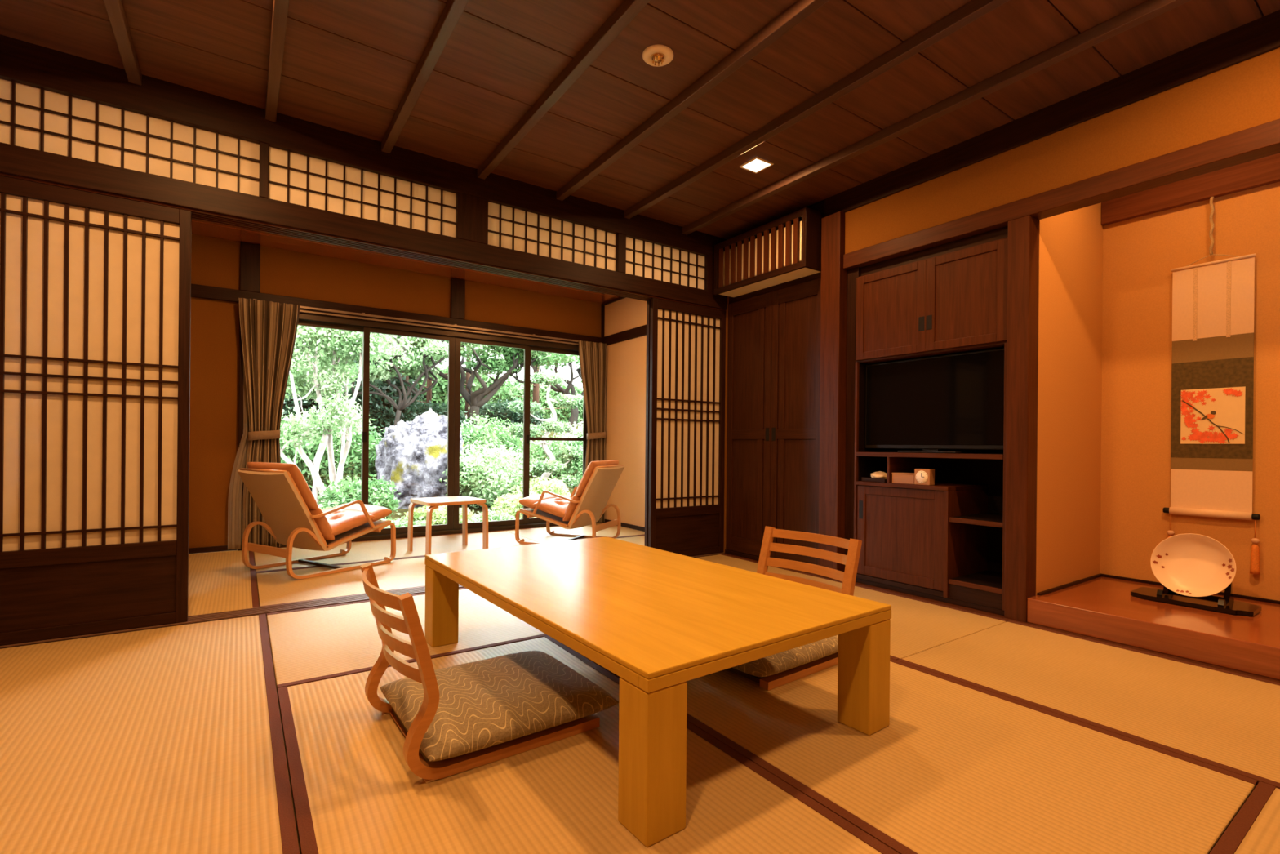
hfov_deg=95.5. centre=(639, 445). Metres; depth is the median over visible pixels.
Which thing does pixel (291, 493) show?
cushion
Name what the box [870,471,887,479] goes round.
folded towel
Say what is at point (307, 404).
shrub
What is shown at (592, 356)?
window curtain
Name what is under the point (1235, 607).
display board
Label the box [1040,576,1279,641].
floor
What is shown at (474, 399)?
tree
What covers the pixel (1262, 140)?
beam
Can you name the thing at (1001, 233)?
board
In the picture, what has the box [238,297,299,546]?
window curtain
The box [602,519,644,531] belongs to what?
baseboard
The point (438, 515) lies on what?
shrub
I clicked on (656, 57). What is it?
sensor
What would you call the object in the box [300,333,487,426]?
tree
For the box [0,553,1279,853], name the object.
floor
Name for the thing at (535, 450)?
shrub
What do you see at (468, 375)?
conifer
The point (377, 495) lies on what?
shrub
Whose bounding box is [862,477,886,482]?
tray
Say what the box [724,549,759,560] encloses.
baseboard
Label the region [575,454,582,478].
shrub
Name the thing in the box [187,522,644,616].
floor
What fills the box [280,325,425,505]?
tree
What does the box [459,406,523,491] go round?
shrub
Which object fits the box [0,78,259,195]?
window
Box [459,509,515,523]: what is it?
shrub
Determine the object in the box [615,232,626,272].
post
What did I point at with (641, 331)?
beam
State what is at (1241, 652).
step
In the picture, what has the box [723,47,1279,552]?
wall
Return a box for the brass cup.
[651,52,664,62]
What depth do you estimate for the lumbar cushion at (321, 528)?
3.28 m
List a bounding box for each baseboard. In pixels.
[188,545,237,553]
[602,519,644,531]
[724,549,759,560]
[855,577,1004,615]
[1036,573,1102,595]
[1099,573,1279,604]
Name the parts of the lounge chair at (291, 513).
head rail, rail, armrest, leg, seat rail, leg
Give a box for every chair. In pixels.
[237,462,395,578]
[360,562,599,782]
[515,460,624,544]
[726,525,862,689]
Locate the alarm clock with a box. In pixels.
[914,468,934,485]
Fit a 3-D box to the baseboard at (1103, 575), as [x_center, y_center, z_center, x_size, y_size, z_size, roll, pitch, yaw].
[2.877,0.665,2.220,0.011,0.012,1.840,1,0,-34]
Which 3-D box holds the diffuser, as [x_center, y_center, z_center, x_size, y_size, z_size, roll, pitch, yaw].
[0.598,-1.442,2.984,0.099,0.002,0.099,1,0,-34]
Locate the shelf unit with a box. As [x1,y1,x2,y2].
[853,342,1006,610]
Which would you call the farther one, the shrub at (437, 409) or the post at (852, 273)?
the shrub at (437, 409)
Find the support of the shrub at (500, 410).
on the ground
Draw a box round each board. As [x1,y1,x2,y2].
[728,200,824,303]
[860,226,1008,275]
[1101,152,1279,225]
[1130,586,1261,616]
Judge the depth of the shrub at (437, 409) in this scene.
12.76 m
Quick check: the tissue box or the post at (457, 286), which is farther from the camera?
the post at (457, 286)
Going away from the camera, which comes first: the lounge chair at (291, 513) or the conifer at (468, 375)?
the lounge chair at (291, 513)
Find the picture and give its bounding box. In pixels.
[1179,386,1245,444]
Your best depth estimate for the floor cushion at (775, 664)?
1.85 m
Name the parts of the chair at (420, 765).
frame, rail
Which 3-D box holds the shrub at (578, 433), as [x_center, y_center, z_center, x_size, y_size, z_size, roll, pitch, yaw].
[-1.018,-0.010,11.420,1.233,1.023,1.411,1,0,36]
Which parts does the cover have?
post, rail, rail, underside panel, post, panel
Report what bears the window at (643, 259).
attached to the beam at (205, 202)
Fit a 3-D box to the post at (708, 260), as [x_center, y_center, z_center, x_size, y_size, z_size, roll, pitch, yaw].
[0.501,-1.183,4.072,0.184,0.239,0.118,1,0,-34]
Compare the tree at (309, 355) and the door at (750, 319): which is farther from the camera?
the tree at (309, 355)
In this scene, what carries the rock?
on the ground
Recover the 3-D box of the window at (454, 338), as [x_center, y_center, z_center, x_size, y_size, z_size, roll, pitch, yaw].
[-1.591,-0.112,4.884,2.900,1.795,0.165,1,0,-34]
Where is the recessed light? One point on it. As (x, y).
(757, 164)
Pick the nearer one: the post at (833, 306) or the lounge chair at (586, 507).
the post at (833, 306)
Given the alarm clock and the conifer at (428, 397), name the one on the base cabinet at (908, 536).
the alarm clock
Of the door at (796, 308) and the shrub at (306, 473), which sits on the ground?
the shrub at (306, 473)
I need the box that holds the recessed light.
[739,156,773,173]
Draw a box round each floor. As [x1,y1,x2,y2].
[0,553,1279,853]
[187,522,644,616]
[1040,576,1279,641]
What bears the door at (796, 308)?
in the wall at (1244, 95)
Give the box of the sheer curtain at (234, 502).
[227,361,249,549]
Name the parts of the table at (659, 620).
leg, leg, leg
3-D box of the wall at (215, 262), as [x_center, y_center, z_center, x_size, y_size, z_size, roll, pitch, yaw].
[-1.935,-0.223,4.704,3.872,2.510,0.090,1,0,-34]
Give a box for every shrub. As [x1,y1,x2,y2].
[280,383,345,432]
[280,400,340,488]
[303,418,385,486]
[317,474,401,519]
[317,499,383,519]
[379,512,432,528]
[392,400,469,427]
[401,505,474,524]
[439,440,542,509]
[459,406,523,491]
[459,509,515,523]
[473,424,523,449]
[479,397,545,433]
[490,489,537,519]
[505,475,573,499]
[518,431,582,478]
[555,421,582,462]
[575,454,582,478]
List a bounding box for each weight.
[1166,514,1174,537]
[1249,520,1260,574]
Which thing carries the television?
on the shelf unit
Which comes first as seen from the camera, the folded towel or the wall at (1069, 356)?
the wall at (1069, 356)
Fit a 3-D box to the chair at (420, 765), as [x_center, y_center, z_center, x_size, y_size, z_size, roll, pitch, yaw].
[-0.448,0.535,1.560,0.535,0.421,0.428,1,0,-36]
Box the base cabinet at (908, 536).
[855,480,987,598]
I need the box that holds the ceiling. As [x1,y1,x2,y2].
[0,0,1279,303]
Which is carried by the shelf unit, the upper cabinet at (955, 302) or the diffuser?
the upper cabinet at (955, 302)
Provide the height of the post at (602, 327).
2.140 m
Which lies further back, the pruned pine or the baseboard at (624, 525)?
the pruned pine
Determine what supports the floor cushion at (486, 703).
on the chair at (420, 765)
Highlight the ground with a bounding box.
[280,418,582,522]
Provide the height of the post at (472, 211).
0.239 m
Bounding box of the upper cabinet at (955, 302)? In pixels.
[855,236,1008,364]
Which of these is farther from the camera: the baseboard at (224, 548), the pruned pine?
the pruned pine
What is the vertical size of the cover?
0.339 m
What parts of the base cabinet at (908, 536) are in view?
recessed pull, panel, sliding door, panel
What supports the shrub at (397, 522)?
on the ground
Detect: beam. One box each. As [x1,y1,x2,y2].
[0,34,727,257]
[0,142,726,311]
[191,283,602,342]
[603,296,626,305]
[603,324,646,345]
[824,9,1279,217]
[843,118,1279,270]
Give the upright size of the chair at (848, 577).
0.421 m
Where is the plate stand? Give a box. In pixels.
[1156,582,1234,606]
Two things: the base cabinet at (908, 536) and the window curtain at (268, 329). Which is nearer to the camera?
the base cabinet at (908, 536)
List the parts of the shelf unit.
panel, television shelf, panel, shelf, shelf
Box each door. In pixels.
[0,175,191,645]
[644,299,650,546]
[648,297,725,556]
[725,291,772,555]
[769,277,821,564]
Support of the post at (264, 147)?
on the beam at (205, 202)
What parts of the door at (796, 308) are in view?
recessed pull, panel, panel, rail, rail, rail, panel, panel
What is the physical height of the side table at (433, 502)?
0.365 m
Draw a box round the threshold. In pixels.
[0,552,724,648]
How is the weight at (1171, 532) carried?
hanging from the scroll
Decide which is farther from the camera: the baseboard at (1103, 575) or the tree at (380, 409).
the tree at (380, 409)
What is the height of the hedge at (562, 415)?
1.953 m
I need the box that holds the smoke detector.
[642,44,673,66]
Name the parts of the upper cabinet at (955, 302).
panel, door, recessed pull, recessed pull, panel, door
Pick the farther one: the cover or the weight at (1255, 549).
the cover
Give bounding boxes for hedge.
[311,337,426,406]
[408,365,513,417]
[493,374,582,422]
[575,386,582,417]
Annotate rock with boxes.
[374,408,464,508]
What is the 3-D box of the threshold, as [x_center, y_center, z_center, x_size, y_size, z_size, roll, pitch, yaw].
[-0.944,0.763,3.090,3.670,0.056,0.114,1,0,-34]
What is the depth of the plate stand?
2.41 m
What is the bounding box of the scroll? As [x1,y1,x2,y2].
[1162,196,1260,519]
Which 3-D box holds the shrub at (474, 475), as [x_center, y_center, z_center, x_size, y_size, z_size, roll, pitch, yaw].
[-2.034,0.439,7.755,1.322,1.074,1.090,1,0,-41]
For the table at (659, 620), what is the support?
on the floor at (261, 733)
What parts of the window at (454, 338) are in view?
sash, sash, sill frame, curtain rail, head frame, rail, sash, rail, sash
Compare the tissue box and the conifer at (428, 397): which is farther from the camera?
the conifer at (428, 397)
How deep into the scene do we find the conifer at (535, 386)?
17.21 m
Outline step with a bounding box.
[1026,595,1279,679]
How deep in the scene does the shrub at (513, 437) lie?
10.60 m
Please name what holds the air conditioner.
in the cover
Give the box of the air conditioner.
[723,221,801,286]
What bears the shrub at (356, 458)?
on the ground
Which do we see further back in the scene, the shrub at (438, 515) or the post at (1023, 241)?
the shrub at (438, 515)
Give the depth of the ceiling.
2.26 m
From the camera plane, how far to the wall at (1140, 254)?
2.79 m
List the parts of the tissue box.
lid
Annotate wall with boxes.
[188,233,601,554]
[604,297,646,527]
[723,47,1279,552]
[1035,202,1102,595]
[1100,181,1279,600]
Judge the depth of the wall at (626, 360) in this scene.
5.36 m
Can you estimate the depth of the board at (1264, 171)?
2.67 m
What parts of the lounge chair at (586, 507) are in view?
leg, seat rail, leg, armrest, armrest, rail, head rail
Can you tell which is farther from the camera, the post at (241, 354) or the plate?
the post at (241, 354)
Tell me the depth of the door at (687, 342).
3.92 m
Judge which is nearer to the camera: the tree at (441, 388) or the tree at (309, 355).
the tree at (309, 355)
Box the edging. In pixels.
[723,553,1279,683]
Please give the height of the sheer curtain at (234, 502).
1.688 m
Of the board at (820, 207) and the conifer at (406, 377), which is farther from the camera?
the conifer at (406, 377)
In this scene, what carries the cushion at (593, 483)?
on the lounge chair at (586, 507)
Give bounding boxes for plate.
[1150,533,1235,596]
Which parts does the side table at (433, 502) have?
leg, leg, leg, leg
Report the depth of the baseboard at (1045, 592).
2.73 m
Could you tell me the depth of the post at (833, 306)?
3.31 m
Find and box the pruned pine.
[502,371,582,494]
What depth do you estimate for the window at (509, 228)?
3.33 m
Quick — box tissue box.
[891,471,914,484]
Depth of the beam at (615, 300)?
5.54 m
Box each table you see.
[407,495,488,555]
[424,536,891,847]
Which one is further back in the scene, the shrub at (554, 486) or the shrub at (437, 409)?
the shrub at (437, 409)
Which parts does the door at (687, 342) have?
kick panel, rail, rail, rail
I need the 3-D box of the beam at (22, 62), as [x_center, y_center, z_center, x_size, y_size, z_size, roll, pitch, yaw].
[-0.932,-1.398,3.093,3.660,0.164,0.130,1,0,-34]
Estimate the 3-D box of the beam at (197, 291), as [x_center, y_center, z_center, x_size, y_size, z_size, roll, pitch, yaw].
[-1.927,-1.031,4.629,3.764,0.083,0.034,1,0,-34]
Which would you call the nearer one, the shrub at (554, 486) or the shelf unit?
the shelf unit
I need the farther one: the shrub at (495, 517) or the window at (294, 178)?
the shrub at (495, 517)
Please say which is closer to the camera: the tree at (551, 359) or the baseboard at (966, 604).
the baseboard at (966, 604)
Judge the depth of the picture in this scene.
2.63 m
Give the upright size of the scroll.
1.596 m
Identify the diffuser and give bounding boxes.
[743,159,769,171]
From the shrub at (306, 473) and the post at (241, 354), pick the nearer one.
the post at (241, 354)
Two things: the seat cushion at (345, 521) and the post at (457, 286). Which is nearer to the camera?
the seat cushion at (345, 521)
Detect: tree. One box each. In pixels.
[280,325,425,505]
[289,329,362,382]
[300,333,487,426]
[339,361,426,439]
[370,335,553,426]
[475,345,582,434]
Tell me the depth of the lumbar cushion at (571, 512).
4.24 m
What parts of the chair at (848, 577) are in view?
frame, frame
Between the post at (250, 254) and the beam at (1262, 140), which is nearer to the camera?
the beam at (1262, 140)
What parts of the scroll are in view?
roller knob, hanging cord, hanging cord, rod, roller knob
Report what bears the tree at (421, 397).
on the ground
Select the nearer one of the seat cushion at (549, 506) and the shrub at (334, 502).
the seat cushion at (549, 506)
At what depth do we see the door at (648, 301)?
3.78 m
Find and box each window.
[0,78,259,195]
[253,298,600,546]
[268,146,457,237]
[488,201,617,271]
[625,236,706,289]
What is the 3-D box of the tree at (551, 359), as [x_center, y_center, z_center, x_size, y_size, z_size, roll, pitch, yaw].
[-1.474,-1.412,12.663,4.237,3.319,2.741,1,0,-27]
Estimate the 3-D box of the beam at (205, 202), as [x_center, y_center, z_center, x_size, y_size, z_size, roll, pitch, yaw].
[-0.936,-1.020,3.093,3.660,0.114,0.130,1,0,-34]
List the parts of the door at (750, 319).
panel, panel, rail, rail, rail, panel, panel, recessed pull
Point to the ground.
(402, 511)
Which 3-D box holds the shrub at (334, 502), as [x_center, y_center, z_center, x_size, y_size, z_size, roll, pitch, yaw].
[-2.857,0.815,5.438,0.830,0.615,0.741,1,0,-16]
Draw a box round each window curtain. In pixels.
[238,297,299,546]
[578,340,606,522]
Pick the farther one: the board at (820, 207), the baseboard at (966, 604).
the board at (820, 207)
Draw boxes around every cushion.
[247,462,318,510]
[309,506,334,540]
[321,507,374,535]
[379,650,618,761]
[533,496,571,517]
[562,494,581,520]
[574,460,618,497]
[731,635,838,676]
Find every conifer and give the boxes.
[401,365,436,382]
[417,364,466,414]
[443,348,496,423]
[511,364,569,409]
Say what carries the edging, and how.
on the floor at (261, 733)
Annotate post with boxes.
[237,323,246,550]
[240,241,260,292]
[258,142,268,198]
[450,277,465,319]
[455,191,488,244]
[600,303,604,342]
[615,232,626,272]
[704,255,719,291]
[817,211,847,580]
[844,266,861,565]
[1004,215,1039,622]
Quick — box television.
[865,347,1004,453]
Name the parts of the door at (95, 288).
rail, rail, kick panel, rail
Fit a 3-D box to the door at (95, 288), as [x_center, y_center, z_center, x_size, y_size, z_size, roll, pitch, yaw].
[-2.134,-0.125,2.235,0.636,1.698,0.030,1,0,-34]
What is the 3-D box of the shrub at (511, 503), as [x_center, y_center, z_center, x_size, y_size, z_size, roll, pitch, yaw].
[-1.320,0.811,6.728,0.835,0.597,0.775,1,0,0]
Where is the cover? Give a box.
[713,207,823,297]
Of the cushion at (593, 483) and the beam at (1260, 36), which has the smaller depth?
the beam at (1260, 36)
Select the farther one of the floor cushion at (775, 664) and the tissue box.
the tissue box
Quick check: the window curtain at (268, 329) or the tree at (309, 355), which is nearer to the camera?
the window curtain at (268, 329)
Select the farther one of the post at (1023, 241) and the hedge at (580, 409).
the hedge at (580, 409)

